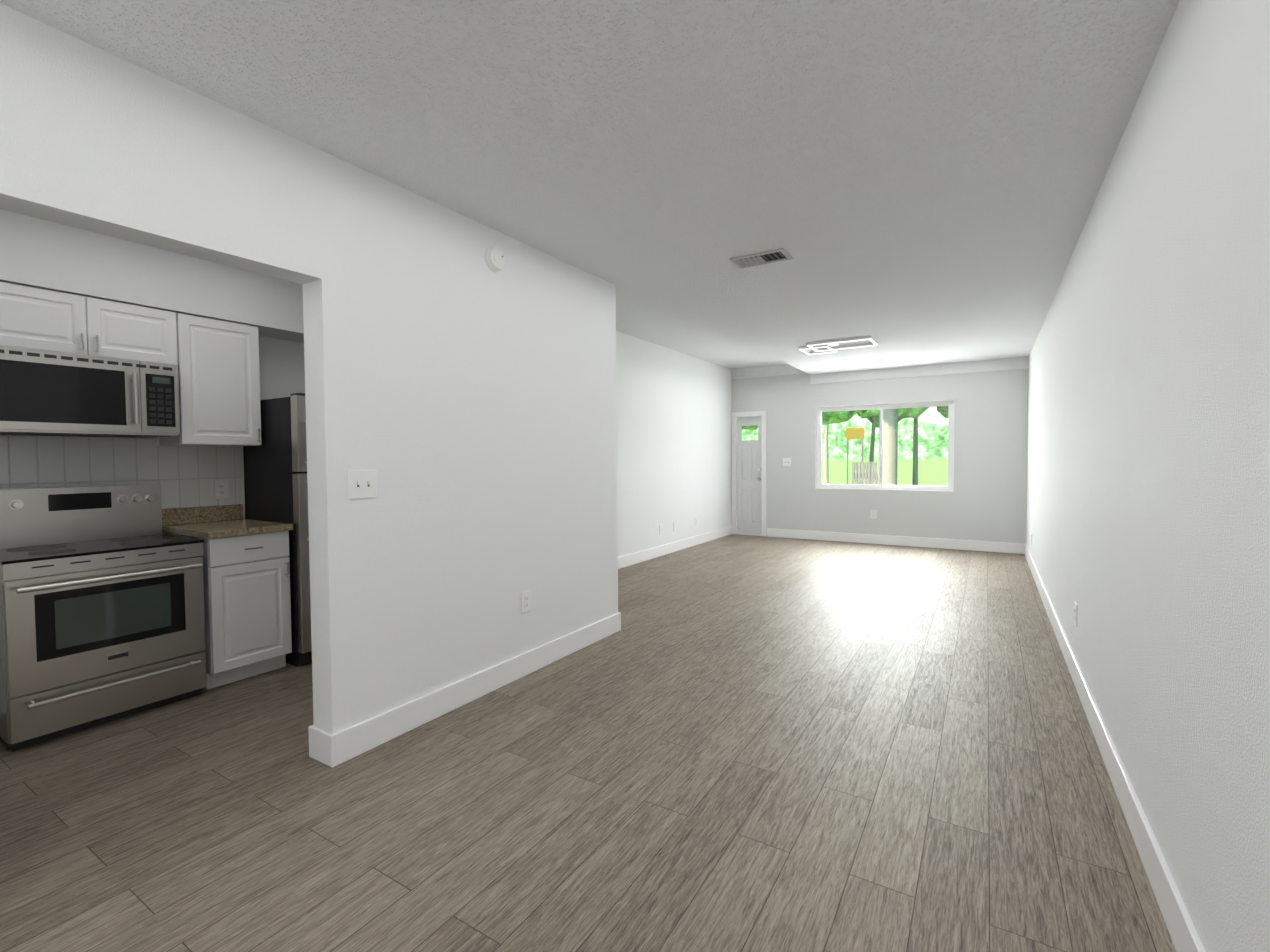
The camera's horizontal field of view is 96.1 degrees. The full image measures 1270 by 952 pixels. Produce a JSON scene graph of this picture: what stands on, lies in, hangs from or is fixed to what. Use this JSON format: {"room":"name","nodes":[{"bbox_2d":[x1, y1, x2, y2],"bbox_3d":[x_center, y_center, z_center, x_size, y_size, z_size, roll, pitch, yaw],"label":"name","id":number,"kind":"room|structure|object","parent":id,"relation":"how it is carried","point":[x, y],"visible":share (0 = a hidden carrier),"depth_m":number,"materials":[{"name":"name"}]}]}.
{"room":"empty living room","nodes":[
{"label":"empty living room","id":0,"kind":"room"},
{"bbox_2d":[0,209,303,342],"bbox_3d":[-2.874,-1.184,3.379,0.335,0.425,2.850,1,2,32],"label":"soffit","id":1,"kind":"structure","parent":0,"point":[43,254],"depth_m":3.21,"materials":[{"name":"white paint"}]},
{"bbox_2d":[28,336,304,532],"bbox_3d":[-2.958,-0.233,3.753,0.180,2.930,3.700,1,2,32],"label":"wall","id":2,"kind":"structure","parent":0,"point":[282,367],"depth_m":4.16,"materials":[{"name":"white paint"}]},
{"bbox_2d":[0,435,242,508],"bbox_3d":[-3.199,0.070,3.189,0.008,0.584,1.810,1,2,32],"label":"tile backsplash","id":3,"kind":"structure","parent":2,"relation":"attached to","point":[185,476],"depth_m":3.41,"materials":[{"name":"white tile"}]},
{"bbox_2d":[214,479,228,498],"bbox_3d":[-2.784,0.088,3.845,0.009,0.132,0.084,1,2,32],"label":"outlet","id":4,"kind":"object","parent":3,"relation":"attached to","point":[221,488],"visible":1,"depth_m":3.84,"materials":[{"name":"white plastic"}]},
{"bbox_2d":[0,281,261,445],"bbox_3d":[-2.914,-0.574,3.306,0.349,0.780,1.243,1,2,32],"label":"upper cabinet","id":5,"kind":"object","parent":2,"relation":"attached to","point":[216,361],"visible":0.94,"depth_m":3.38,"materials":[{"name":"white wood"}]},
{"bbox_2d":[0,346,179,437],"bbox_3d":[-2.996,-0.426,3.082,0.448,0.412,0.762,1,2,32],"label":"over-the-range microwave","id":6,"kind":"object","parent":5,"relation":"attached to","point":[47,393],"visible":1,"depth_m":2.97,"materials":[{"name":"silver metal"}]},
{"bbox_2d":[0,3,617,733],"bbox_3d":[-1.637,-0.189,2.076,0.150,2.930,5.470,1,2,32],"label":"wall","id":7,"kind":"structure","parent":0,"point":[460,397],"depth_m":2.70,"materials":[{"name":"white paint"}]},
{"bbox_2d":[308,724,323,761],"bbox_3d":[-1.063,1.168,3.165,0.046,0.140,1.456,1,2,32],"label":"baseboard","id":8,"kind":"structure","parent":7,"relation":"attached to","point":[316,744],"depth_m":2.53,"materials":[{"name":"white wood"}]},
{"bbox_2d":[348,469,376,499],"bbox_3d":[-1.228,0.037,2.584,0.018,0.132,0.134,1,2,32],"label":"light switch","id":9,"kind":"object","parent":7,"relation":"attached to","point":[362,484],"visible":1,"depth_m":2.58,"materials":[{"name":"white plastic"}]},
{"bbox_2d":[320,612,620,767],"bbox_3d":[-0.715,1.157,3.442,0.016,0.140,2.292,1,2,32],"label":"baseboard","id":10,"kind":"structure","parent":7,"relation":"attached to","point":[334,750],"depth_m":3.01,"materials":[{"name":"white wood"}]},
{"bbox_2d":[485,246,504,271],"bbox_3d":[-0.790,-1.237,3.250,0.038,0.136,0.136,1,2,32],"label":"smoke detector","id":11,"kind":"object","parent":7,"relation":"attached to","point":[495,259],"visible":1,"depth_m":3.23,"materials":[{"name":"white plastic"}]},
{"bbox_2d":[521,590,530,613],"bbox_3d":[-0.670,0.775,3.512,0.009,0.132,0.084,1,2,32],"label":"electrical outlet","id":12,"kind":"object","parent":7,"relation":"attached to","point":[525,601],"visible":1,"depth_m":3.51,"materials":[{"name":"white plastic"}]},
{"bbox_2d":[0,534,1175,951],"bbox_3d":[0.276,1.256,4.228,5.460,0.120,11.650,1,2,32],"label":"floor","id":13,"kind":"structure","parent":0,"point":[736,742],"depth_m":2.22,"materials":[{"name":"wood"}]},
{"bbox_2d":[0,484,206,751],"bbox_3d":[-2.874,0.660,3.046,0.700,1.190,0.776,1,2,32],"label":"range","id":14,"kind":"object","parent":13,"relation":"on","point":[102,617],"visible":1,"depth_m":2.92,"materials":[{"name":"grey metal"}]},
{"bbox_2d":[163,530,291,689],"bbox_3d":[-2.560,0.791,3.604,0.669,0.888,0.438,1,2,32],"label":"base cabinet","id":15,"kind":"object","parent":13,"relation":"on","point":[247,600],"visible":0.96,"depth_m":3.42,"materials":[{"name":"white wood"}]},
{"bbox_2d":[162,504,292,538],"bbox_3d":[-2.569,0.275,3.591,0.656,0.140,0.462,1,2,32],"label":"countertop","id":16,"kind":"structure","parent":15,"relation":"on","point":[212,522],"depth_m":3.60,"materials":[{"name":"brown stone"}]},
{"bbox_2d":[243,393,311,666],"bbox_3d":[-2.189,0.338,4.099,0.766,1.758,0.760,1,2,32],"label":"refrigerator","id":17,"kind":"object","parent":13,"relation":"on","point":[275,478],"visible":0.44,"depth_m":3.67,"materials":[{"name":"black"}]},
{"bbox_2d":[0,0,1179,374],"bbox_3d":[0.282,-1.599,4.180,5.260,0.310,11.550,1,2,32],"label":"ceiling","id":18,"kind":"structure","parent":0,"point":[908,182],"depth_m":2.26,"materials":[{"name":"white paint"}]},
{"bbox_2d":[729,248,792,268],"bbox_3d":[0.831,-1.426,3.760,0.360,0.016,0.210,1,2,32],"label":"ceiling vent","id":19,"kind":"object","parent":18,"relation":"in","point":[766,257],"visible":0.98,"depth_m":3.75,"materials":[{"name":"silver metal"}]},
{"bbox_2d":[799,336,877,354],"bbox_3d":[2.370,-1.520,6.674,0.840,0.034,0.620,1,2,32],"label":"recessed light","id":20,"kind":"object","parent":18,"relation":"in","point":[817,347],"visible":1,"depth_m":6.63,"materials":[{"name":"white plastic"}]},
{"bbox_2d":[616,331,731,556],"bbox_3d":[0.113,-0.372,7.514,0.180,2.930,5.630,1,2,32],"label":"wall","id":21,"kind":"structure","parent":0,"point":[673,435],"depth_m":7.92,"materials":[{"name":"white paint"}]},
{"bbox_2d":[659,524,662,534],"bbox_3d":[0.355,0.724,7.750,0.008,0.132,0.084,1,2,32],"label":"electrical outlet","id":22,"kind":"object","parent":21,"relation":"attached to","point":[661,529],"visible":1,"depth_m":7.75,"materials":[{"name":"white plastic"}]},
{"bbox_2d":[618,526,731,568],"bbox_3d":[0.200,1.023,7.498,0.016,0.140,5.610,1,2,32],"label":"baseboard","id":23,"kind":"structure","parent":21,"relation":"attached to","point":[634,558],"depth_m":7.94,"materials":[{"name":"white wood"}]},
{"bbox_2d":[616,286,785,368],"bbox_3d":[0.734,-1.798,7.226,1.550,0.110,5.880,1,2,32],"label":"ceiling","id":24,"kind":"structure","parent":0,"point":[637,316],"depth_m":7.01,"materials":[{"name":"white paint"}]},
{"bbox_2d":[731,368,1028,543],"bbox_3d":[3.515,-0.438,8.840,4.580,2.930,0.200,1,2,32],"label":"wall","id":25,"kind":"structure","parent":0,"point":[986,500],"depth_m":8.38,"materials":[{"name":"white paint"}]},
{"bbox_2d":[731,411,765,535],"bbox_3d":[1.985,-0.038,9.788,0.614,2.112,0.216,1,2,32],"label":"door frame","id":26,"kind":"structure","parent":25,"relation":"attached to","point":[735,415],"depth_m":9.69,"materials":[{"name":"white wood"}]},
{"bbox_2d":[737,416,760,534],"bbox_3d":[1.949,-0.007,9.729,0.446,2.002,0.114,1,2,32],"label":"entry door","id":27,"kind":"structure","parent":25,"relation":"in","point":[749,486],"depth_m":9.75,"materials":[{"name":"white paint"}]},
{"bbox_2d":[783,458,790,465],"bbox_3d":[2.488,-0.232,9.352,0.134,0.132,0.018,1,2,32],"label":"light switch","id":28,"kind":"object","parent":25,"relation":"attached to","point":[786,461],"visible":1,"depth_m":9.35,"materials":[{"name":"white plastic"}]},
{"bbox_2d":[871,510,876,518],"bbox_3d":[3.628,0.582,8.683,0.084,0.132,0.009,1,2,32],"label":"electrical outlet","id":29,"kind":"object","parent":25,"relation":"attached to","point":[873,514],"visible":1,"depth_m":8.68,"materials":[{"name":"white plastic"}]},
{"bbox_2d":[815,400,954,491],"bbox_3d":[3.730,-0.439,8.646,1.932,1.302,0.104,1,2,32],"label":"window","id":30,"kind":"structure","parent":25,"relation":"in","point":[880,485],"depth_m":8.63,"materials":[{"name":"white"}]},
{"bbox_2d":[767,528,1023,553],"bbox_3d":[3.729,0.963,8.631,3.565,0.140,0.016,1,2,32],"label":"baseboard","id":31,"kind":"structure","parent":25,"relation":"attached to","point":[1018,548],"depth_m":8.47,"materials":[{"name":"white wood"}]},
{"bbox_2d":[731,357,1028,383],"bbox_3d":[3.451,-1.634,8.712,4.220,0.350,0.012,1,2,32],"label":"beam","id":32,"kind":"structure","parent":0,"point":[941,369],"depth_m":8.48,"materials":[{"name":"white paint"}]},
{"bbox_2d":[1026,0,1269,951],"bbox_3d":[2.423,-0.242,2.879,0.180,2.930,11.100,1,2,32],"label":"wall","id":33,"kind":"structure","parent":0,"point":[1148,490],"depth_m":1.59,"materials":[{"name":"white paint"}]},
{"bbox_2d":[1074,602,1077,626],"bbox_3d":[2.602,0.816,3.371,0.009,0.132,0.084,1,2,32],"label":"electrical outlet","id":34,"kind":"object","parent":33,"relation":"attached to","point":[1075,612],"visible":1,"depth_m":3.36,"materials":[{"name":"white plastic"}]},
{"bbox_2d":[1024,544,1205,951],"bbox_3d":[2.349,1.151,2.975,0.019,0.140,11.100,1,2,32],"label":"baseboard","id":35,"kind":"structure","parent":33,"relation":"attached to","point":[1184,935],"depth_m":1.98,"materials":[{"name":"white wood"}]},
{"label":"outside","id":36,"kind":"structure","parent":0,"visible":0},
{"bbox_2d":[742,407,947,485],"bbox_3d":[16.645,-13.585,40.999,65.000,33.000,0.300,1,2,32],"label":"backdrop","id":37,"kind":"structure","parent":36,"point":[942,420],"depth_m":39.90,"materials":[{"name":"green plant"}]},
{"bbox_3d":[7.159,1.010,21.131,50.000,0.110,24.350,1,2,32],"label":"ground","id":38,"kind":"structure","parent":36,"visible":0},
{"bbox_2d":[742,425,757,429],"bbox_3d":[2.117,-1.878,17.171,4.039,6.008,4.069,1,2,32],"label":"tree","id":39,"kind":"object","parent":38,"relation":"on","point":[750,427],"depth_m":17.79,"materials":[{"name":"green plant"}]},
{"bbox_2d":[823,424,828,483],"bbox_3d":[7.520,-2.653,23.433,5.592,7.082,4.962,1,2,32],"label":"tree","id":40,"kind":"object","parent":38,"relation":"on","point":[825,463],"depth_m":23.16,"materials":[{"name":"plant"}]},
{"bbox_2d":[822,410,857,424],"bbox_3d":[4.948,-1.628,16.953,3.366,5.488,3.591,1,2,32],"label":"tree","id":41,"kind":"object","parent":38,"relation":"on","point":[840,415],"depth_m":16.41,"materials":[{"name":"green plant"}]},
{"bbox_2d":[846,428,864,483],"bbox_3d":[4.716,0.116,12.250,0.380,2.290,0.040,1,2,32],"label":"sign","id":42,"kind":"object","parent":38,"relation":"on","point":[854,431],"depth_m":12.21,"materials":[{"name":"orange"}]},
{"bbox_2d":[852,462,876,484],"bbox_3d":[4.510,0.510,11.228,0.470,1.570,0.050,1,2,32],"label":"fence","id":43,"kind":"object","parent":38,"relation":"on","point":[861,475],"depth_m":11.19,"materials":[{"name":"grey wood"}]},
{"bbox_2d":[840,408,910,484],"bbox_3d":[7.968,-1.750,18.366,4.059,5.598,3.546,1,2,32],"label":"tree","id":44,"kind":"object","parent":38,"relation":"on","point":[877,419],"depth_m":18.51,"materials":[{"name":"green plant"}]},
{"bbox_2d":[877,409,897,484],"bbox_3d":[5.362,-3.361,11.594,5.702,9.279,4.716,1,2,32],"label":"tree","id":45,"kind":"object","parent":38,"relation":"on","point":[886,462],"depth_m":11.71,"materials":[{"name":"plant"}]},
{"bbox_2d":[867,406,947,484],"bbox_3d":[11.889,-2.725,24.000,5.893,7.129,5.402,1,2,32],"label":"tree","id":46,"kind":"object","parent":38,"relation":"on","point":[915,436],"depth_m":24.11,"materials":[{"name":"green plant"}]}
]}

